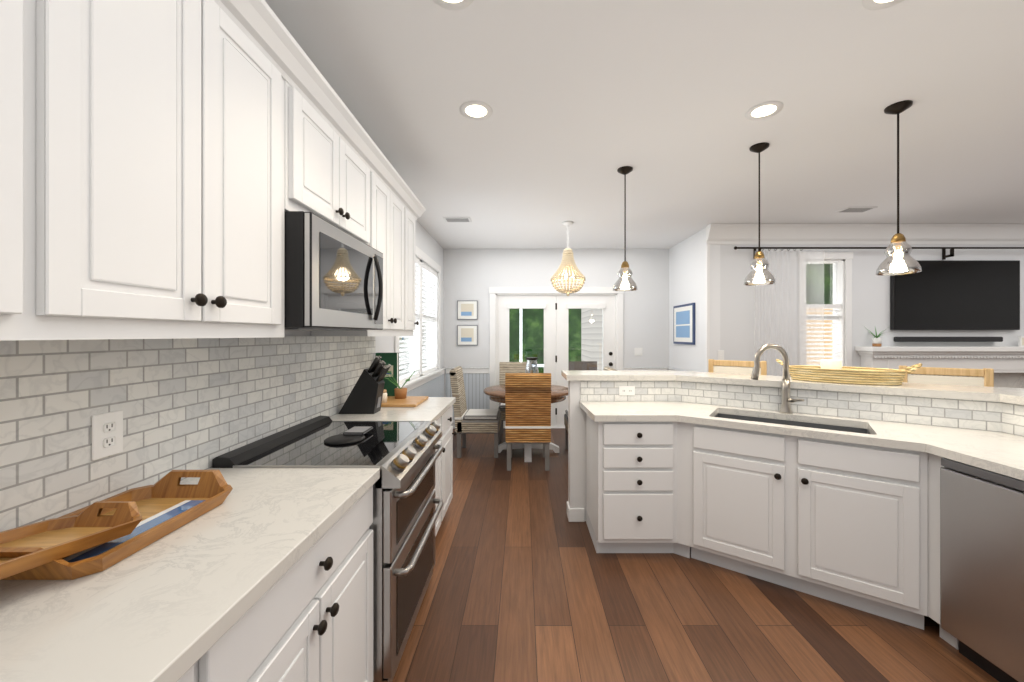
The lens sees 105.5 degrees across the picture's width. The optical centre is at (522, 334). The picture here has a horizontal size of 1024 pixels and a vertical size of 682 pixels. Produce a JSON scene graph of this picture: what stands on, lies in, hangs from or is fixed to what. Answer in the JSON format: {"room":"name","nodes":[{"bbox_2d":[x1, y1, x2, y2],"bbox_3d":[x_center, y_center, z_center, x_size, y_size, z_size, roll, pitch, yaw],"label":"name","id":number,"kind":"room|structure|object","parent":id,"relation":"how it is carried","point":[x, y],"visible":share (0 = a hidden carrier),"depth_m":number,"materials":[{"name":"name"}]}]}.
{"room":"dining room and kitchen","nodes":[
{"label":"dining room and kitchen","id":0,"kind":"room"},
{"bbox_2d":[284,220,442,384],"bbox_3d":[-1.275,0.060,1.650,0.150,2.720,8.500,0,0,0],"label":"wall","id":1,"kind":"structure","parent":0,"point":[427,243],"depth_m":4.66,"materials":[{"name":"white paint"}]},
{"bbox_2d":[0,0,99,351],"bbox_3d":[-1.026,-0.512,0.228,0.340,1.046,1.057,0,0,0],"label":"upper cabinet","id":2,"kind":"object","parent":1,"relation":"attached to","point":[50,49],"depth_m":0.71,"materials":[{"name":"white wood"}]},
{"bbox_2d":[92,410,122,460],"bbox_3d":[-1.181,0.285,1.111,0.010,0.125,0.082,0,0,0],"label":"outlet","id":3,"kind":"object","parent":1,"relation":"attached to","point":[107,434],"visible":1,"depth_m":1.10,"materials":[{"name":"white plastic"}]},
{"bbox_2d":[100,0,295,347],"bbox_3d":[-1.026,-0.512,1.026,0.340,1.046,0.827,0,0,0],"label":"upper cabinet","id":4,"kind":"object","parent":1,"relation":"attached to","point":[164,164],"depth_m":1.02,"materials":[{"name":"white wood"}]},
{"bbox_2d":[296,56,375,248],"bbox_3d":[-1.026,-0.751,1.820,0.340,0.570,0.761,0,0,0],"label":"upper cabinet","id":5,"kind":"object","parent":1,"relation":"attached to","point":[336,167],"depth_m":1.74,"materials":[{"name":"white wood"}]},
{"bbox_2d":[284,211,382,330],"bbox_3d":[-0.964,-0.239,1.820,0.464,0.437,0.750,0,0,0],"label":"microwave","id":6,"kind":"object","parent":5,"relation":"attached to","point":[333,277],"visible":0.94,"depth_m":1.57,"materials":[{"name":"silver plastic"}]},
{"bbox_2d":[308,152,411,339],"bbox_3d":[-1.026,-0.512,2.551,0.340,1.046,0.702,0,0,0],"label":"upper cabinet","id":7,"kind":"object","parent":1,"relation":"attached to","point":[393,201],"depth_m":2.58,"materials":[{"name":"white wood"}]},
{"bbox_2d":[412,200,419,335],"bbox_3d":[-1.026,-0.512,2.944,0.340,1.046,0.372,0,0,0],"label":"upper cabinet","id":8,"kind":"object","parent":1,"relation":"attached to","point":[415,207],"depth_m":3.07,"materials":[{"name":"white wood"}]},
{"bbox_2d":[394,246,443,387],"bbox_3d":[-1.244,-0.230,4.610,0.212,1.500,2.000,0,0,0],"label":"window","id":9,"kind":"structure","parent":1,"relation":"in","point":[420,349],"depth_m":4.87,"materials":[{"name":"white"}]},
{"bbox_2d":[406,367,445,396],"bbox_3d":[-1.179,0.958,4.559,0.038,0.925,2.678,0,0,0],"label":"trim","id":10,"kind":"structure","parent":1,"relation":"attached to","point":[433,386],"depth_m":5.01,"materials":[{"name":"white wood"}]},
{"bbox_2d":[443,249,668,396],"bbox_3d":[0.510,0.060,5.975,3.720,2.720,0.150,0,0,0],"label":"wall","id":11,"kind":"structure","parent":0,"point":[472,274],"depth_m":5.90,"materials":[{"name":"white paint"}]},
{"bbox_2d":[457,300,477,319],"bbox_3d":[-0.835,-0.370,5.885,0.310,0.290,0.024,0,0,0],"label":"picture","id":12,"kind":"object","parent":11,"relation":"attached to","point":[467,309],"visible":0.96,"depth_m":5.88,"materials":[{"name":"grey paper"}]},
{"bbox_2d":[457,325,477,345],"bbox_3d":[-0.835,0.010,5.885,0.310,0.310,0.024,0,0,0],"label":"picture","id":13,"kind":"object","parent":11,"relation":"attached to","point":[467,335],"visible":0.96,"depth_m":5.88,"materials":[{"name":"grey paper"}]},
{"bbox_2d":[446,367,489,428],"bbox_3d":[-0.819,0.958,5.880,0.638,0.925,0.037,0,0,0],"label":"trim","id":14,"kind":"structure","parent":11,"relation":"attached to","point":[476,381],"depth_m":5.89,"materials":[{"name":"white wood"}]},
{"bbox_2d":[497,295,614,426],"bbox_3d":[0.510,0.405,5.917,1.800,2.006,0.116,0,0,0],"label":"door","id":15,"kind":"structure","parent":11,"relation":"in","point":[556,327],"depth_m":5.93,"materials":[{"name":"white wood"}]},
{"bbox_2d":[489,287,623,427],"bbox_3d":[0.510,0.350,5.961,2.040,2.141,0.178,0,0,0],"label":"door frame","id":16,"kind":"structure","parent":11,"relation":"attached to","point":[494,292],"depth_m":5.88,"materials":[{"name":"white wood"}]},
{"bbox_2d":[635,348,642,355],"bbox_3d":[1.754,0.260,5.892,0.120,0.120,0.010,0,0,0],"label":"light switch","id":17,"kind":"object","parent":11,"relation":"attached to","point":[638,351],"visible":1,"depth_m":5.89,"materials":[{"name":"white plastic"}]},
{"bbox_2d":[623,367,666,369],"bbox_3d":[1.841,0.958,5.880,0.642,0.925,0.037,0,0,0],"label":"trim","id":18,"kind":"structure","parent":11,"relation":"attached to","point":[624,368],"depth_m":5.87,"materials":[{"name":"white wood"}]},
{"bbox_2d":[265,0,1023,248],"bbox_3d":[3.300,-1.350,1.650,9.300,0.100,8.800,0,0,0],"label":"ceiling","id":19,"kind":"structure","parent":0,"point":[584,100],"depth_m":2.25,"materials":[{"name":"white paint"}]},
{"bbox_2d":[432,0,473,9],"bbox_3d":[-0.270,-1.298,1.460,0.189,0.003,0.189,0,0,-45],"label":"recessed light","id":20,"kind":"object","parent":19,"relation":"in","point":[448,4],"depth_m":1.52,"materials":[{"name":"white"}]},
{"bbox_2d":[443,217,471,221],"bbox_3d":[-0.734,-1.295,4.390,0.300,0.009,0.170,0,0,0],"label":"ceiling vent","id":21,"kind":"object","parent":19,"relation":"in","point":[447,219],"depth_m":4.37,"materials":[{"name":"white metal"}]},
{"bbox_2d":[460,101,492,119],"bbox_3d":[-0.270,-1.298,2.260,0.189,0.003,0.189,0,0,-45],"label":"recessed light","id":22,"kind":"object","parent":19,"relation":"in","point":[475,110],"depth_m":2.26,"materials":[{"name":"white"}]},
{"bbox_2d":[551,221,585,295],"bbox_3d":[0.526,-0.872,4.520,0.409,0.854,0.406,0,0,0],"label":"chandelier","id":23,"kind":"object","parent":19,"relation":"hanging from","point":[567,266],"visible":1,"depth_m":4.45,"materials":[{"name":"white"}]},
{"bbox_2d":[613,166,637,290],"bbox_3d":[0.805,-0.825,3.060,0.190,0.949,0.190,0,0,0],"label":"pendant light","id":24,"kind":"object","parent":19,"relation":"hanging from","point":[625,281],"visible":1,"depth_m":3.03,"materials":[{"name":"clear glass"}]},
{"bbox_2d":[744,142,775,285],"bbox_3d":[1.635,-0.825,2.690,0.190,0.949,0.190,0,0,0],"label":"pendant light","id":25,"kind":"object","parent":19,"relation":"hanging from","point":[759,274],"visible":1,"depth_m":2.66,"materials":[{"name":"clear glass"}]},
{"bbox_2d":[745,101,782,119],"bbox_3d":[1.400,-1.298,2.260,0.189,0.003,0.189,0,0,-45],"label":"recessed light","id":26,"kind":"object","parent":19,"relation":"in","point":[764,110],"depth_m":2.26,"materials":[{"name":"white"}]},
{"bbox_2d":[835,207,877,212],"bbox_3d":[3.460,-1.295,4.040,0.300,0.009,0.170,0,0,0],"label":"ceiling vent","id":27,"kind":"object","parent":19,"relation":"in","point":[844,210],"depth_m":4.02,"materials":[{"name":"white metal"}]},
{"bbox_2d":[862,0,903,9],"bbox_3d":[1.400,-1.298,1.460,0.189,0.003,0.189,0,0,-45],"label":"recessed light","id":28,"kind":"object","parent":19,"relation":"in","point":[868,4],"depth_m":1.52,"materials":[{"name":"white"}]},
{"bbox_2d":[876,100,921,275],"bbox_3d":[2.138,-0.825,2.217,0.190,0.949,0.190,0,0,0],"label":"pendant light","id":29,"kind":"object","parent":19,"relation":"hanging from","point":[899,260],"visible":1,"depth_m":2.19,"materials":[{"name":"brown metal"}]},
{"bbox_2d":[669,228,719,371],"bbox_3d":[2.295,0.060,5.285,0.150,2.720,1.230,0,0,0],"label":"wall","id":30,"kind":"structure","parent":0,"point":[687,270],"depth_m":5.00,"materials":[{"name":"white paint"}]},
{"bbox_2d":[673,303,694,344],"bbox_3d":[2.203,-0.140,5.330,0.028,0.540,0.660,0,0,0],"label":"picture","id":31,"kind":"object","parent":30,"relation":"attached to","point":[684,324],"visible":1,"depth_m":5.27,"materials":[{"name":"blue paper"}]},
{"bbox_2d":[706,224,1023,371],"bbox_3d":[5.000,0.061,4.628,5.600,2.718,0.145,0,0,0],"label":"trim","id":32,"kind":"structure","parent":30,"relation":"attached to","point":[870,234],"depth_m":4.60,"materials":[{"name":"white"}]},
{"bbox_2d":[392,428,998,681],"bbox_3d":[3.300,1.470,1.650,9.300,0.100,8.800,0,0,0],"label":"floor","id":33,"kind":"structure","parent":0,"point":[527,583],"depth_m":1.96,"materials":[{"name":"brown wood"}]},
{"bbox_2d":[180,620,243,681],"bbox_3d":[-0.878,0.983,0.435,0.637,0.875,0.629,0,0,0],"label":"base cabinet","id":34,"kind":"object","parent":33,"relation":"on","point":[225,663],"depth_m":0.73,"materials":[{"name":"white wood"}]},
{"bbox_2d":[244,488,372,681],"bbox_3d":[-0.878,0.983,1.041,0.637,0.875,0.864,0,0,0],"label":"base cabinet","id":35,"kind":"object","parent":33,"relation":"on","point":[316,624],"depth_m":1.09,"materials":[{"name":"white wood"}]},
{"bbox_2d":[0,468,379,681],"bbox_3d":[-0.863,0.524,0.587,0.646,0.040,1.776,0,0,0],"label":"countertop","id":36,"kind":"structure","parent":35,"relation":"on","point":[152,615],"depth_m":0.77,"materials":[{"name":"white stone"}]},
{"bbox_2d":[0,470,232,579],"bbox_3d":[-1.030,0.435,0.927,0.306,0.137,0.599,0,0,0],"label":"serving tray","id":37,"kind":"object","parent":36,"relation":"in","point":[99,536],"visible":1,"depth_m":0.93,"materials":[{"name":"brown wood"}]},
{"bbox_2d":[212,415,442,681],"bbox_3d":[-0.808,0.943,1.860,0.743,0.955,0.766,0,0,0],"label":"range","id":38,"kind":"object","parent":33,"relation":"on","point":[403,456],"visible":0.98,"depth_m":1.64,"materials":[{"name":"silver metal"}]},
{"bbox_2d":[434,412,447,536],"bbox_3d":[-0.878,0.983,2.502,0.637,0.875,0.514,0,0,0],"label":"base cabinet","id":39,"kind":"object","parent":33,"relation":"on","point":[441,464],"depth_m":2.71,"materials":[{"name":"white wood"}]},
{"bbox_2d":[329,397,455,422],"bbox_3d":[-0.863,0.524,2.693,0.646,0.040,0.897,0,0,0],"label":"countertop","id":40,"kind":"structure","parent":39,"relation":"on","point":[431,410],"depth_m":2.49,"materials":[{"name":"white stone"}]},
{"bbox_2d":[339,356,390,413],"bbox_3d":[-1.018,0.320,2.527,0.305,0.368,0.115,0,0,0],"label":"knife block","id":41,"kind":"object","parent":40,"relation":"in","point":[365,396],"visible":1,"depth_m":2.47,"materials":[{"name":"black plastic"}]},
{"bbox_2d":[375,353,398,395],"bbox_3d":[-1.080,0.325,3.104,0.170,0.359,0.048,0,0,0],"label":"cookbook","id":42,"kind":"object","parent":40,"relation":"on","point":[392,359],"visible":0.46,"depth_m":3.08,"materials":[{"name":"green paper"}]},
{"bbox_2d":[381,369,428,406],"bbox_3d":[-0.910,0.383,2.888,0.340,0.241,0.376,0,0,0],"label":"board","id":43,"kind":"object","parent":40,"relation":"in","point":[400,398],"visible":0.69,"depth_m":2.91,"materials":[{"name":"brown wood"}]},
{"bbox_2d":[381,389,387,403],"bbox_3d":[-1.000,0.440,2.780,0.064,0.089,0.062,0,0,0],"label":"jar","id":44,"kind":"object","parent":43,"relation":"on","point":[384,399],"depth_m":2.76,"materials":[{"name":"clear glass"}]},
{"bbox_2d":[382,369,421,398],"bbox_3d":[-0.921,0.374,2.970,0.306,0.222,0.212,0,0,0],"label":"plant","id":45,"kind":"object","parent":43,"relation":"on","point":[400,393],"depth_m":2.96,"materials":[{"name":"green plant"}]},
{"bbox_2d":[448,404,455,506],"bbox_3d":[-0.878,0.983,2.875,0.637,0.875,0.509,0,0,0],"label":"base cabinet","id":46,"kind":"object","parent":33,"relation":"on","point":[450,410],"depth_m":3.02,"materials":[{"name":"white wood"}]},
{"bbox_2d":[449,366,500,457],"bbox_3d":[-0.555,0.909,4.700,0.570,1.022,0.478,0,0,0],"label":"dining chair","id":47,"kind":"object","parent":33,"relation":"on","point":[477,421],"visible":0.98,"depth_m":4.48,"materials":[{"name":"grey"}]},
{"bbox_2d":[498,362,531,441],"bbox_3d":[-0.100,0.909,5.415,0.478,1.022,0.570,0,0,0],"label":"dining chair","id":48,"kind":"object","parent":33,"relation":"on","point":[512,367],"visible":0.23,"depth_m":5.61,"materials":[{"name":"grey"}]},
{"bbox_2d":[484,385,567,461],"bbox_3d":[0.060,1.040,4.710,1.060,0.759,1.060,0,0,0],"label":"dining table","id":49,"kind":"object","parent":33,"relation":"on","point":[497,393],"visible":0.33,"depth_m":4.52,"materials":[{"name":"brown wood"}]},
{"bbox_2d":[525,357,538,372],"bbox_3d":[0.110,0.467,4.660,0.164,0.386,0.164,0,0,0],"label":"hurricane","id":50,"kind":"object","parent":49,"relation":"on","point":[533,365],"visible":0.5,"depth_m":4.62,"materials":[{"name":"clear glass"}]},
{"bbox_2d":[505,373,550,470],"bbox_3d":[0.057,0.909,4.265,0.478,1.022,0.570,0,0,0],"label":"dining chair","id":51,"kind":"object","parent":33,"relation":"on","point":[527,408],"visible":1,"depth_m":4.02,"materials":[{"name":"brown wicker"}]},
{"bbox_2d":[564,366,615,448],"bbox_3d":[0.805,0.909,4.660,0.570,1.022,0.478,0,0,0],"label":"dining chair","id":52,"kind":"object","parent":33,"relation":"on","point":[566,419],"visible":0.17,"depth_m":4.83,"materials":[{"name":"grey"}]},
{"bbox_2d":[567,380,752,576],"bbox_3d":[1.476,0.882,0.544,2.258,1.075,5.087,0,0,0],"label":"kitchen island","id":53,"kind":"object","parent":33,"relation":"on","point":[625,508],"depth_m":2.45,"materials":[{"name":"white wood"}]},
{"bbox_2d":[619,386,634,395],"bbox_3d":[0.790,0.425,2.947,0.120,0.072,0.007,0,0,0],"label":"outlet","id":54,"kind":"object","parent":53,"relation":"attached to","point":[623,390],"depth_m":2.95,"materials":[{"name":"white plastic"}]},
{"bbox_2d":[561,368,1023,681],"bbox_3d":[1.587,0.325,0.657,2.515,0.040,5.314,0,0,0],"label":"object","id":55,"kind":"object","parent":53,"relation":"on","point":[904,503],"depth_m":2.04,"materials":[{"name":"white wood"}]},
{"bbox_2d":[750,344,804,413],"bbox_3d":[1.602,0.282,2.463,0.271,0.445,0.176,0,0,0],"label":"faucet","id":56,"kind":"object","parent":55,"relation":"on","point":[786,387],"depth_m":2.50,"materials":[{"name":"silver metal"}]},
{"bbox_2d":[776,359,922,384],"bbox_3d":[2.075,0.234,2.522,0.613,0.140,0.469,0,0,0],"label":"basket","id":57,"kind":"object","parent":55,"relation":"on","point":[831,371],"visible":0.92,"depth_m":2.42,"materials":[{"name":"beige wicker"}]},
{"bbox_2d":[820,359,841,379],"bbox_3d":[2.026,0.228,2.556,0.110,0.127,0.110,0,0,0],"label":"candle","id":58,"kind":"object","parent":57,"relation":"on","point":[825,363],"depth_m":2.52,"materials":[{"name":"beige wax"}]},
{"bbox_2d":[940,456,1023,681],"bbox_3d":[2.167,0.985,1.450,0.585,0.870,0.610,0,0,0],"label":"dishwasher","id":59,"kind":"object","parent":53,"relation":"in","point":[982,508],"depth_m":1.59,"materials":[{"name":"silver metal"}]},
{"bbox_2d":[708,359,766,374],"bbox_3d":[1.735,0.820,3.202,0.440,1.200,0.420,0,0,35],"label":"bar stool","id":60,"kind":"object","parent":33,"relation":"on","point":[739,367],"visible":0.27,"depth_m":3.36,"materials":[{"name":"brown wood"}]},
{"bbox_2d":[855,346,1023,387],"bbox_3d":[5.150,0.780,4.547,2.340,1.280,0.240,0,0,0],"label":"mantel","id":61,"kind":"object","parent":33,"relation":"on","point":[1006,363],"visible":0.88,"depth_m":4.50,"materials":[{"name":"white wood"}]},
{"bbox_2d":[865,327,888,346],"bbox_3d":[4.143,0.011,4.544,0.358,0.257,0.390,0,0,0],"label":"mantel plant","id":62,"kind":"object","parent":61,"relation":"on","point":[876,341],"visible":1,"depth_m":4.51,"materials":[{"name":"green plant"}]},
{"bbox_2d":[1018,336,1023,345],"bbox_3d":[5.910,0.080,4.559,0.180,0.119,0.022,0,0,0],"label":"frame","id":63,"kind":"object","parent":61,"relation":"on","point":[1020,340],"visible":1,"depth_m":4.55,"materials":[{"name":"white"}]},
{"bbox_2d":[899,365,993,386],"bbox_3d":[2.748,0.820,2.487,0.440,1.200,0.420,0,0,35],"label":"bar stool","id":64,"kind":"object","parent":33,"relation":"on","point":[983,377],"visible":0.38,"depth_m":2.61,"materials":[{"name":"brown wood"}]},
{"bbox_2d":[720,245,1023,375],"bbox_3d":[5.085,0.060,4.745,5.430,2.720,0.150,0,0,0],"label":"wall","id":65,"kind":"structure","parent":0,"point":[870,303],"depth_m":4.67,"materials":[{"name":"white paint"}]},
{"bbox_2d":[718,350,723,359],"bbox_3d":[2.375,0.250,4.662,0.075,0.120,0.010,0,0,0],"label":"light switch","id":66,"kind":"object","parent":65,"relation":"attached to","point":[720,354],"visible":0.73,"depth_m":4.66,"materials":[{"name":"white plastic"}]},
{"bbox_2d":[798,252,852,366],"bbox_3d":[3.620,-0.203,4.714,0.670,1.565,0.212,0,0,0],"label":"window","id":67,"kind":"structure","parent":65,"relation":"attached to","point":[837,318],"depth_m":4.68,"materials":[{"name":"white wood"}]},
{"bbox_2d":[734,246,1023,375],"bbox_3d":[5.090,0.176,4.609,5.220,2.427,0.117,0,0,0],"label":"curtain","id":68,"kind":"object","parent":65,"relation":"attached to","point":[944,256],"visible":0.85,"depth_m":4.57,"materials":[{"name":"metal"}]},
{"bbox_2d":[894,337,1002,341],"bbox_3d":[5.050,0.055,4.623,1.220,0.060,0.085,0,0,0],"label":"soundbar","id":69,"kind":"object","parent":65,"relation":"attached to","point":[948,339],"visible":1,"depth_m":4.58,"materials":[{"name":"grey plastic"}]},
{"bbox_2d":[890,260,1019,329],"bbox_3d":[5.150,-0.468,4.640,1.500,0.825,0.052,0,0,0],"label":"screen","id":70,"kind":"object","parent":65,"relation":"attached to","point":[959,295],"visible":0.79,"depth_m":4.61,"materials":[{"name":"black plastic"}]},
{"label":"outside","id":71,"kind":"structure","parent":0,"visible":0},
{"bbox_2d":[509,264,832,372],"bbox_3d":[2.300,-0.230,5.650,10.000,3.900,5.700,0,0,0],"label":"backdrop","id":72,"kind":"structure","parent":71,"point":[524,330],"depth_m":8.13,"materials":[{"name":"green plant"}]}
]}

